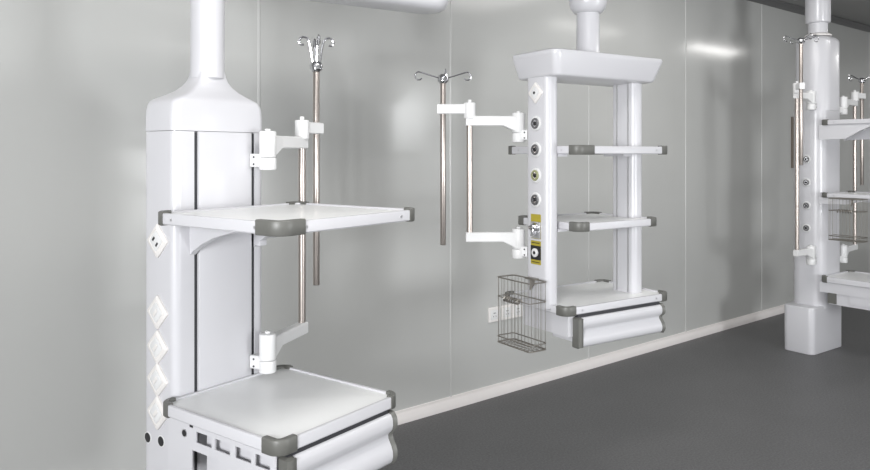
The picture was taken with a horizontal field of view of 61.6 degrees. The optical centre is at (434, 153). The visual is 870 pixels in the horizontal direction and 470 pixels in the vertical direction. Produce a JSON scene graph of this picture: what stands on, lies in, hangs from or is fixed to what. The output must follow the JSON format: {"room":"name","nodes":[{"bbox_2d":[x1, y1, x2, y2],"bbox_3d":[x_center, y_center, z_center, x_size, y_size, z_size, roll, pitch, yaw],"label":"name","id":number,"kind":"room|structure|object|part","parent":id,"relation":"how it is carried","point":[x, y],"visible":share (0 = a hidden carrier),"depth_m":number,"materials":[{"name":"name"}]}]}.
{"room":"operating room","nodes":[
{"label":"operating room","id":0,"kind":"room"},
{"bbox_2d":[0,0,868,469],"bbox_3d":[1.877,0.035,5.848,14.700,2.930,0.100,0,0,-39],"label":"wall","id":1,"kind":"structure","parent":0,"point":[79,79],"depth_m":4.03,"materials":[{"name":"paint"}]},
{"bbox_2d":[257,0,260,108],"bbox_3d":[-0.856,0.032,3.553,0.018,2.813,0.004,0,0,-39],"label":"trim","id":2,"kind":"structure","parent":1,"relation":"attached to","point":[258,1],"depth_m":3.55,"materials":[{"name":"grey"}]},
{"bbox_2d":[450,0,451,396],"bbox_3d":[0.096,0.032,4.329,0.018,2.813,0.004,0,0,-39],"label":"trim","id":3,"kind":"structure","parent":1,"relation":"attached to","point":[450,0],"depth_m":4.33,"materials":[{"name":"grey metal"}]},
{"bbox_2d":[488,306,499,322],"bbox_3d":[0.368,1.000,4.545,0.092,0.092,0.012,0,0,-39],"label":"wall socket","id":4,"kind":"object","parent":1,"relation":"attached to","point":[493,311],"visible":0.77,"depth_m":4.53,"materials":[{"name":"beige plastic"}]},
{"bbox_2d":[502,303,522,319],"bbox_3d":[0.491,1.000,4.645,0.188,0.092,0.012,0,0,-39],"label":"wall socket","id":5,"kind":"object","parent":1,"relation":"attached to","point":[510,306],"visible":0.64,"depth_m":4.64,"materials":[{"name":"beige plastic"}]},
{"bbox_2d":[588,85,589,358],"bbox_3d":[1.085,0.032,5.135,0.018,2.813,0.004,0,0,-39],"label":"trim","id":6,"kind":"structure","parent":1,"relation":"attached to","point":[588,85],"depth_m":5.13,"materials":[{"name":"grey metal"}]},
{"bbox_2d":[395,305,783,424],"bbox_3d":[1.920,1.468,5.794,14.700,0.064,0.038,0,0,-39],"label":"baseboard","id":7,"kind":"structure","parent":1,"relation":"attached to","point":[424,410],"depth_m":4.94,"materials":[{"name":"beige plastic"}]},
{"bbox_2d":[685,0,686,331],"bbox_3d":[2.033,0.032,5.908,0.018,2.813,0.004,0,0,-39],"label":"trim","id":8,"kind":"structure","parent":1,"relation":"attached to","point":[685,0],"depth_m":5.91,"materials":[{"name":"grey metal"}]},
{"bbox_2d":[761,4,762,310],"bbox_3d":[3.002,0.032,6.699,0.018,2.813,0.004,0,0,-39],"label":"trim","id":9,"kind":"structure","parent":1,"relation":"attached to","point":[761,4],"depth_m":6.70,"materials":[{"name":"grey metal"}]},
{"bbox_2d":[791,117,793,167],"bbox_3d":[3.526,-0.112,7.117,0.199,0.496,0.018,0,0,-39],"label":"pole","id":10,"kind":"object","parent":1,"relation":"attached to","point":[792,118],"visible":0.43,"depth_m":7.06,"materials":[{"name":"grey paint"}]},
{"bbox_2d":[748,0,869,31],"bbox_3d":[1.927,-1.403,5.786,14.700,0.055,0.060,0,0,-39],"label":"trim","id":11,"kind":"structure","parent":1,"relation":"attached to","point":[779,4],"depth_m":7.11,"materials":[{"name":"grey metal"}]},
{"bbox_2d":[869,32,869,272],"bbox_3d":[4.916,0.032,8.260,0.018,2.813,0.004,0,0,-39],"label":"trim","id":12,"kind":"structure","parent":1,"relation":"attached to","point":[869,32],"depth_m":8.26,"materials":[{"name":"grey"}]},
{"bbox_2d":[378,306,869,469],"bbox_3d":[3.898,1.550,3.369,14.700,0.100,6.296,0,0,-39],"label":"floor","id":13,"kind":"structure","parent":0,"point":[735,398],"depth_m":4.20,"materials":[{"name":"plastic"}]},
{"bbox_2d":[784,0,869,354],"bbox_3d":[3.107,0.035,5.477,0.549,2.930,0.873,0,0,-36],"label":"pendant","id":14,"kind":"object","parent":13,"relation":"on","point":[812,321],"visible":0.98,"depth_m":5.54,"materials":[{"name":"white metal"}]},
{"bbox_2d":[783,33,818,264],"bbox_3d":[2.716,-0.013,5.359,0.194,1.678,0.425,0,0,40],"label":"pole","id":15,"kind":"object","parent":14,"relation":"attached to","point":[809,97],"visible":1,"depth_m":5.34,"materials":[{"name":"silver metal"}]},
{"bbox_3d":[2.653,0.133,5.350,0.028,1.186,0.028,0,0,-39],"label":"post","id":16,"kind":"part","parent":15,"relation":"part of","materials":[{"name":"silver metal"}]},
{"bbox_3d":[2.735,-0.425,5.404,0.232,0.103,0.060,0,0,-33],"label":"swing arm","id":17,"kind":"part","parent":15,"relation":"part of","materials":[{"name":"white plastic"}]},
{"bbox_3d":[2.735,0.730,5.404,0.232,0.103,0.060,0,0,-33],"label":"swing arm","id":18,"kind":"part","parent":15,"relation":"part of","materials":[{"name":"white plastic"}]},
{"bbox_2d":[802,224,810,231],"bbox_3d":[2.832,0.565,5.569,0.013,0.064,0.064,0,0,-36],"label":"outlet","id":19,"kind":"object","parent":14,"relation":"attached to","point":[805,227],"depth_m":5.56,"materials":[{"name":"white plastic"}]},
{"bbox_2d":[802,201,810,209],"bbox_3d":[2.832,0.393,5.569,0.013,0.064,0.064,0,0,-36],"label":"outlet","id":20,"kind":"object","parent":14,"relation":"attached to","point":[806,205],"depth_m":5.57,"materials":[{"name":"white plastic"}]},
{"bbox_2d":[802,178,810,186],"bbox_3d":[2.832,0.217,5.569,0.013,0.064,0.064,0,0,-36],"label":"outlet","id":21,"kind":"object","parent":14,"relation":"attached to","point":[806,182],"depth_m":5.57,"materials":[{"name":"white plastic"}]},
{"bbox_2d":[803,155,810,162],"bbox_3d":[2.832,0.040,5.569,0.013,0.064,0.064,0,0,-36],"label":"outlet","id":22,"kind":"object","parent":14,"relation":"attached to","point":[806,158],"depth_m":5.56,"materials":[{"name":"white plastic"}]},
{"bbox_2d":[828,197,867,242],"bbox_3d":[2.981,0.472,5.258,0.175,0.306,0.238,0,0,-36],"label":"wire basket","id":23,"kind":"object","parent":14,"relation":"hanging from","point":[849,211],"visible":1,"depth_m":5.25,"materials":[{"name":"silver metal"}]},
{"bbox_2d":[826,271,869,287],"bbox_3d":[3.230,0.934,5.372,0.456,0.042,0.556,0,0,-36],"label":"shelf","id":24,"kind":"object","parent":14,"relation":"attached to","point":[846,279],"depth_m":5.39,"materials":[{"name":"white metal"}]},
{"bbox_2d":[827,191,869,198],"bbox_3d":[3.230,0.307,5.372,0.456,0.030,0.556,0,0,-36],"label":"shelf","id":25,"kind":"object","parent":14,"relation":"attached to","point":[847,194],"depth_m":5.37,"materials":[{"name":"white metal"}]},
{"bbox_2d":[828,119,869,124],"bbox_3d":[3.230,-0.235,5.372,0.456,0.034,0.556,0,0,-36],"label":"shelf","id":26,"kind":"object","parent":14,"relation":"attached to","point":[830,121],"depth_m":5.30,"materials":[{"name":"white metal"}]},
{"bbox_2d":[840,74,869,262],"bbox_3d":[3.384,0.103,5.859,0.225,1.504,0.568,0,0,43],"label":"pole","id":27,"kind":"object","parent":14,"relation":"attached to","point":[845,102],"visible":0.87,"depth_m":5.92,"materials":[{"name":"white metal"}]},
{"bbox_3d":[3.304,-0.406,5.840,0.060,0.103,0.314,0,0,45],"label":"swing arm","id":28,"kind":"part","parent":27,"relation":"part of","materials":[{"name":"white plastic"}]},
{"bbox_3d":[3.304,0.758,5.840,0.060,0.103,0.314,0,0,45],"label":"swing arm","id":29,"kind":"part","parent":27,"relation":"part of","materials":[{"name":"white plastic"}]},
{"bbox_3d":[3.410,0.155,5.930,0.028,1.200,0.028,0,0,-39],"label":"post","id":30,"kind":"part","parent":27,"relation":"part of","materials":[{"name":"silver metal"}]},
{"bbox_3d":[3.282,1.024,5.301,0.423,0.143,0.324,0,0,-36],"label":"drawer","id":31,"kind":"part","parent":14,"relation":"part of","materials":[{"name":"white metal"}]},
{"bbox_2d":[781,0,869,24],"bbox_3d":[3.898,-1.480,3.369,14.700,0.100,6.296,0,0,-39],"label":"ceiling","id":32,"kind":"structure","parent":0,"point":[854,10],"depth_m":7.17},
{"bbox_2d":[144,0,447,469],"bbox_3d":[-0.347,-0.115,2.737,0.809,2.630,1.330,0,0,37],"label":"pendant","id":33,"kind":"object","parent":32,"relation":"hanging from","point":[208,225],"visible":0.99,"depth_m":2.45,"materials":[{"name":"white metal"}]},
{"bbox_2d":[147,396,166,429],"bbox_3d":[-0.935,0.870,2.452,0.113,0.113,0.014,0,0,37],"label":"socket","id":34,"kind":"object","parent":33,"relation":"attached to","point":[156,420],"depth_m":2.45,"materials":[{"name":"beige plastic"}]},
{"bbox_2d":[147,364,167,396],"bbox_3d":[-0.935,0.759,2.452,0.113,0.113,0.014,0,0,37],"label":"socket","id":35,"kind":"object","parent":33,"relation":"attached to","point":[157,374],"depth_m":2.44,"materials":[{"name":"beige plastic"}]},
{"bbox_2d":[147,330,167,363],"bbox_3d":[-0.935,0.649,2.452,0.113,0.113,0.014,0,0,37],"label":"socket","id":36,"kind":"object","parent":33,"relation":"attached to","point":[157,340],"depth_m":2.44,"materials":[{"name":"beige plastic"}]},
{"bbox_2d":[147,295,167,328],"bbox_3d":[-0.935,0.532,2.452,0.113,0.113,0.014,0,0,37],"label":"socket","id":37,"kind":"object","parent":33,"relation":"attached to","point":[157,305],"depth_m":2.44,"materials":[{"name":"beige plastic"}]},
{"bbox_2d":[147,224,167,257],"bbox_3d":[-0.935,0.292,2.452,0.113,0.113,0.014,0,0,37],"label":"socket","id":38,"kind":"object","parent":33,"relation":"attached to","point":[157,235],"depth_m":2.45,"materials":[{"name":"beige plastic"}]},
{"bbox_3d":[-0.736,0.558,2.571,0.005,1.264,0.222,0,0,37],"label":"panel","id":39,"kind":"part","parent":33,"relation":"part of","materials":[{"name":"white metal"}]},
{"bbox_3d":[-0.622,0.290,2.699,0.031,0.090,0.093,0,0,37],"label":"release knob","id":40,"kind":"part","parent":33,"relation":"part of","materials":[{"name":"white plastic"}]},
{"bbox_2d":[168,367,390,450],"bbox_3d":[-0.505,0.822,2.402,0.573,0.038,0.528,0,0,37],"label":"shelf","id":41,"kind":"object","parent":33,"relation":"attached to","point":[288,408],"depth_m":2.33,"materials":[{"name":"white metal"}]},
{"bbox_2d":[163,203,409,233],"bbox_3d":[-0.474,0.204,2.391,0.596,0.036,0.620,0,0,37],"label":"shelf","id":42,"kind":"object","parent":33,"relation":"attached to","point":[283,218],"depth_m":2.26,"materials":[{"name":"white metal"}]},
{"bbox_2d":[250,34,333,373],"bbox_3d":[-0.549,0.155,2.819,0.110,1.266,0.433,0,0,25],"label":"pole","id":43,"kind":"object","parent":33,"relation":"attached to","point":[270,343],"visible":1,"depth_m":2.87,"materials":[{"name":"white metal"}]},
{"bbox_3d":[-0.566,-0.040,2.755,0.060,0.103,0.303,0,0,19],"label":"swing arm","id":44,"kind":"part","parent":43,"relation":"part of","materials":[{"name":"white plastic"}]},
{"bbox_3d":[-0.566,0.692,2.755,0.060,0.103,0.303,0,0,19],"label":"swing arm","id":45,"kind":"part","parent":43,"relation":"part of","materials":[{"name":"white plastic"}]},
{"bbox_3d":[-0.525,0.307,2.882,0.028,0.762,0.028,0,0,-39],"label":"post","id":46,"kind":"part","parent":43,"relation":"part of","materials":[{"name":"silver metal"}]},
{"bbox_3d":[-0.432,0.921,2.339,0.366,0.158,0.439,0,0,37],"label":"drawer","id":47,"kind":"part","parent":33,"relation":"part of","materials":[{"name":"white metal"}]},
{"bbox_3d":[-0.280,0.938,2.240,0.043,0.165,0.421,0,0,37],"label":"drawer","id":48,"kind":"part","parent":33,"relation":"part of","materials":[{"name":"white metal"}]},
{"bbox_3d":[-0.430,-0.688,2.863,1.115,0.164,0.200,0,0,-33],"label":"boom arm","id":49,"kind":"part","parent":33,"relation":"part of","materials":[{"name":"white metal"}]},
{"bbox_2d":[505,0,666,348],"bbox_3d":[0.571,-0.281,3.295,0.709,2.297,1.479,0,0,30],"label":"pendant","id":50,"kind":"object","parent":32,"relation":"hanging from","point":[598,311],"visible":0.98,"depth_m":3.40,"materials":[{"name":"white metal"}]},
{"bbox_2d":[414,69,527,258],"bbox_3d":[0.167,0.051,3.414,0.523,0.883,0.255,0,0,16],"label":"pole","id":51,"kind":"object","parent":50,"relation":"attached to","point":[515,238],"visible":1,"depth_m":3.43,"materials":[{"name":"white metal"}]},
{"bbox_3d":[0.163,0.105,3.440,0.028,0.574,0.028,0,0,-39],"label":"post","id":52,"kind":"part","parent":51,"relation":"part of","materials":[{"name":"silver metal"}]},
{"bbox_3d":[0.285,-0.151,3.440,0.281,0.103,0.061,0,0,-5],"label":"swing arm","id":53,"kind":"part","parent":51,"relation":"part of","materials":[{"name":"white plastic"}]},
{"bbox_3d":[0.285,0.396,3.440,0.281,0.103,0.061,0,0,-5],"label":"swing arm","id":54,"kind":"part","parent":51,"relation":"part of","materials":[{"name":"white plastic"}]},
{"bbox_2d":[497,274,545,352],"bbox_3d":[0.405,0.720,3.326,0.175,0.306,0.238,0,0,-33],"label":"wire basket","id":55,"kind":"object","parent":50,"relation":"hanging from","point":[532,280],"visible":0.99,"depth_m":3.30,"materials":[{"name":"silver metal"}]},
{"bbox_2d":[528,214,540,238],"bbox_3d":[0.447,0.332,3.337,0.041,0.112,0.066,0,0,-33],"label":"outlet plate","id":56,"kind":"object","parent":50,"relation":"attached to","point":[534,220],"depth_m":3.33,"materials":[{"name":"yellow"}]},
{"bbox_2d":[528,82,542,102],"bbox_3d":[0.458,-0.280,3.344,0.014,0.096,0.096,0,0,-33],"label":"socket","id":57,"kind":"object","parent":50,"relation":"attached to","point":[535,89],"depth_m":3.34,"materials":[{"name":"beige plastic"}]},
{"bbox_2d":[531,240,540,264],"bbox_3d":[0.458,0.452,3.344,0.015,0.108,0.066,0,0,-33],"label":"outlet plate","id":58,"kind":"object","parent":50,"relation":"attached to","point":[535,244],"depth_m":3.34,"materials":[{"name":"yellow"}]},
{"bbox_2d":[531,192,540,206],"bbox_3d":[0.458,0.210,3.344,0.013,0.070,0.070,0,0,-33],"label":"outlet","id":59,"kind":"object","parent":50,"relation":"attached to","point":[535,196],"depth_m":3.34,"materials":[{"name":"white plastic"}]},
{"bbox_2d":[531,168,540,182],"bbox_3d":[0.458,0.098,3.344,0.013,0.070,0.070,0,0,-33],"label":"outlet","id":60,"kind":"object","parent":50,"relation":"attached to","point":[535,172],"depth_m":3.33,"materials":[{"name":"green plastic"}]},
{"bbox_2d":[531,142,540,156],"bbox_3d":[0.458,-0.020,3.344,0.013,0.070,0.070,0,0,-33],"label":"outlet","id":61,"kind":"object","parent":50,"relation":"attached to","point":[535,146],"depth_m":3.33,"materials":[{"name":"white plastic"}]},
{"bbox_2d":[531,116,540,130],"bbox_3d":[0.458,-0.140,3.344,0.013,0.070,0.070,0,0,-33],"label":"outlet","id":62,"kind":"object","parent":50,"relation":"attached to","point":[535,120],"depth_m":3.33,"materials":[{"name":"white plastic"}]},
{"bbox_2d":[510,281,661,314],"bbox_3d":[0.743,0.700,3.588,0.692,0.035,0.452,0,0,-33],"label":"shelf","id":63,"kind":"object","parent":50,"relation":"attached to","point":[591,297],"depth_m":3.47,"materials":[{"name":"white metal"}]},
{"bbox_2d":[512,146,661,153],"bbox_3d":[0.749,-0.018,3.601,0.622,0.036,0.506,0,0,-33],"label":"shelf","id":64,"kind":"object","parent":50,"relation":"attached to","point":[558,149],"depth_m":3.35,"materials":[{"name":"white metal"}]},
{"bbox_2d":[524,213,650,230],"bbox_3d":[0.744,0.329,3.580,0.533,0.035,0.445,0,0,-33],"label":"shelf","id":65,"kind":"object","parent":50,"relation":"attached to","point":[572,221],"depth_m":3.47,"materials":[{"name":"white metal"}]},
{"bbox_3d":[0.816,0.779,3.459,0.538,0.126,0.166,0,0,-33],"label":"drawer","id":66,"kind":"part","parent":50,"relation":"part of","materials":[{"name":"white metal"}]},
{"bbox_3d":[0.866,0.795,3.396,0.522,0.133,0.043,0,0,-33],"label":"drawer","id":67,"kind":"part","parent":50,"relation":"part of","materials":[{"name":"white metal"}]}
]}

